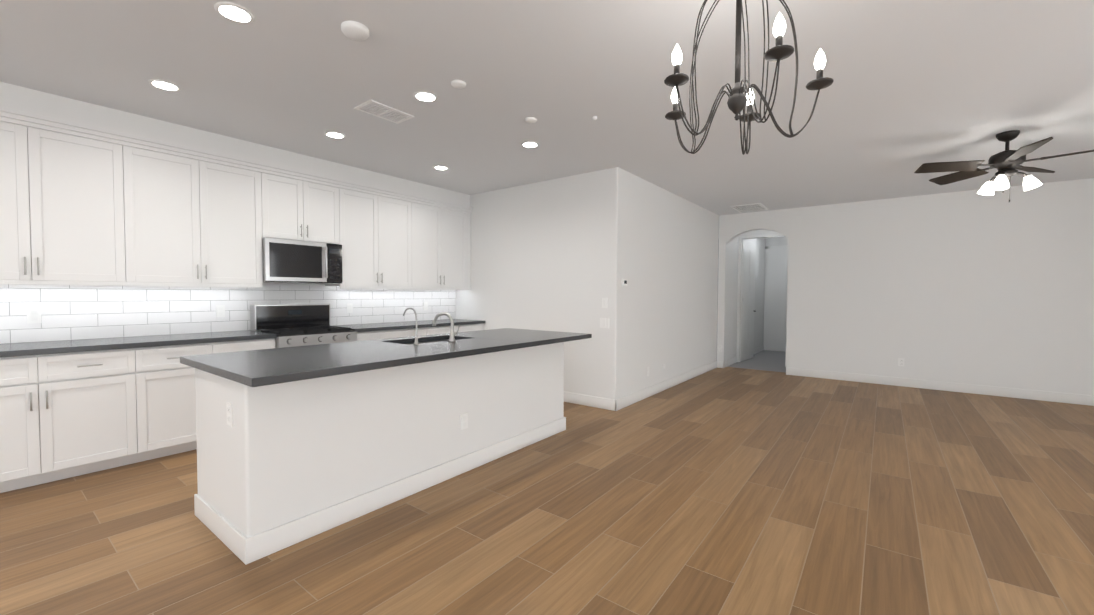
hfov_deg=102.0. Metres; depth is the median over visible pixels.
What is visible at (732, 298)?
wall
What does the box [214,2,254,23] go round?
recessed light
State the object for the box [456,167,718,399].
wall block
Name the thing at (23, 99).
soffit
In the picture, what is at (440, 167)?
recessed light
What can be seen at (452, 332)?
kitchen faucet
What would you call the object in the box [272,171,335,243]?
upper cabinet
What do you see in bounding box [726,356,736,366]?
baseboard
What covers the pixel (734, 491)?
floor
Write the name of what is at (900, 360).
outlet
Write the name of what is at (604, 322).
light switch
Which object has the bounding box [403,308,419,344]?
filter faucet
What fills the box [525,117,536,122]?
smoke detector
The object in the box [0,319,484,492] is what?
base cabinet
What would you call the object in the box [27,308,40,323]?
outlet
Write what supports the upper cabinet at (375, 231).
attached to the wall at (301, 284)
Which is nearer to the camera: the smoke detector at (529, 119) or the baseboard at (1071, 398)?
the smoke detector at (529, 119)
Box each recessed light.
[148,79,180,90]
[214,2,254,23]
[324,131,345,137]
[413,91,437,101]
[433,165,448,169]
[521,141,538,147]
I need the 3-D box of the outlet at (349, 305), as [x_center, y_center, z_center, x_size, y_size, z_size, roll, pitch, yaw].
[-2.364,0.007,5.312,0.009,0.115,0.070,2,2,37]
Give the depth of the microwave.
4.49 m
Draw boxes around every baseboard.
[564,391,615,409]
[612,361,719,410]
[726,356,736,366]
[754,345,763,353]
[786,367,1093,405]
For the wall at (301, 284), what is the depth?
4.84 m
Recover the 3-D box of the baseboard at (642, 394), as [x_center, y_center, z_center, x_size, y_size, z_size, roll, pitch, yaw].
[1.941,1.067,6.515,0.040,0.125,3.814,2,2,37]
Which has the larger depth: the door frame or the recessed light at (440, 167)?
the door frame
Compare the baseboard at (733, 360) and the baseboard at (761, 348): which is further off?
the baseboard at (761, 348)
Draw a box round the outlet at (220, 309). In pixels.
[216,305,224,316]
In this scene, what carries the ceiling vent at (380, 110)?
in the ceiling
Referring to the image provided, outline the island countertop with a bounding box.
[180,328,591,387]
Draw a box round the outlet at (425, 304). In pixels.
[423,302,427,309]
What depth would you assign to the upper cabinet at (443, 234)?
5.99 m
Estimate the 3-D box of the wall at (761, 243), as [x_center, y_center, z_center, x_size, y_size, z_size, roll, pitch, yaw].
[4.154,-0.289,8.370,0.990,2.740,0.120,2,2,37]
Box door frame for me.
[736,233,788,366]
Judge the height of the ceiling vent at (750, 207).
0.022 m
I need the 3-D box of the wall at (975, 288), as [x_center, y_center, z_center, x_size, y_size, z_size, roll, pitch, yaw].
[5.546,-0.215,6.222,6.070,2.740,0.150,2,2,37]
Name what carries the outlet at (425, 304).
attached to the tile backsplash
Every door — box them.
[740,239,755,361]
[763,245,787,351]
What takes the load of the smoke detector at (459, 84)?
attached to the ceiling
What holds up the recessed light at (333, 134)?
in the ceiling
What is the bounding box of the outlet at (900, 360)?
[898,358,903,365]
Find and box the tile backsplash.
[0,284,455,343]
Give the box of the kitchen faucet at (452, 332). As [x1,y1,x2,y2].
[432,312,459,341]
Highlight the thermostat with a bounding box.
[621,279,627,285]
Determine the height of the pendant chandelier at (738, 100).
0.763 m
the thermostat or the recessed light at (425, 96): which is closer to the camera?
the recessed light at (425, 96)
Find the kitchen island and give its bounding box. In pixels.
[194,340,565,564]
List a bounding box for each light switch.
[600,318,608,327]
[602,298,607,307]
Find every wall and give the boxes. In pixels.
[263,283,324,285]
[717,178,1093,394]
[726,236,738,359]
[739,230,787,351]
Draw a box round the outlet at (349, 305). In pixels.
[347,303,352,312]
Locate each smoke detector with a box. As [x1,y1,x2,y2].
[341,21,368,40]
[451,80,465,88]
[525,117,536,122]
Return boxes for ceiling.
[0,0,1093,215]
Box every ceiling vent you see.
[354,99,413,123]
[730,203,767,212]
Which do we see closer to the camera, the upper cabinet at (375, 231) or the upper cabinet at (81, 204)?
the upper cabinet at (81, 204)
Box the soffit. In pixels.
[0,82,469,206]
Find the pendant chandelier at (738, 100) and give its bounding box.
[664,0,833,154]
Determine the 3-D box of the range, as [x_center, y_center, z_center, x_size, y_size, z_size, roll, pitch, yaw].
[-2.486,0.570,4.579,0.738,1.200,0.756,2,2,37]
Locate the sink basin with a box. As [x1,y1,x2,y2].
[407,340,447,344]
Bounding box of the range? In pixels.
[250,303,356,347]
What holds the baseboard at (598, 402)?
on the floor at (734, 491)
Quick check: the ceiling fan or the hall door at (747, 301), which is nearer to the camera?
the ceiling fan
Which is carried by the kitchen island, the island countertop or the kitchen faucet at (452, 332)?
the island countertop
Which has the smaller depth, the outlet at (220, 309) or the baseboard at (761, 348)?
the outlet at (220, 309)
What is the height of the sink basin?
0.210 m
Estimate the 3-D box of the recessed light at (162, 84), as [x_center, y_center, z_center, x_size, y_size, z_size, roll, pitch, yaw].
[-2.615,-1.520,3.034,0.169,0.007,0.169,0,2,-8]
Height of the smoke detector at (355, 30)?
0.032 m
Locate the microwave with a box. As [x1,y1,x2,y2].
[262,238,341,283]
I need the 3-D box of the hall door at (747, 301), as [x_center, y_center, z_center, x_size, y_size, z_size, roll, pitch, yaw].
[4.056,-0.142,8.918,0.163,2.388,0.767,2,2,37]
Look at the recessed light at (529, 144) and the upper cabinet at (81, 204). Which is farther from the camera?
the recessed light at (529, 144)
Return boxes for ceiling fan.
[914,130,1093,201]
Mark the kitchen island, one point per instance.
(296, 444)
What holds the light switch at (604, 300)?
attached to the wall block
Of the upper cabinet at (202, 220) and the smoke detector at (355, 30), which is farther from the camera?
the upper cabinet at (202, 220)
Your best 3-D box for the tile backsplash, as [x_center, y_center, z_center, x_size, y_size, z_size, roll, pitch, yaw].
[-3.735,0.027,3.529,0.008,0.460,7.800,2,2,37]
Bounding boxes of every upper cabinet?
[0,115,139,282]
[136,143,271,286]
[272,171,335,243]
[325,183,415,286]
[416,199,471,289]
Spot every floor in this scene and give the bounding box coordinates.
[0,367,1093,614]
[728,350,785,372]
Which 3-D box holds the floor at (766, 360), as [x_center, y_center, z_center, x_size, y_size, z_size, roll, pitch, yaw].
[4.228,1.072,9.434,2.400,0.054,3.200,2,2,37]
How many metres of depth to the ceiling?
2.98 m

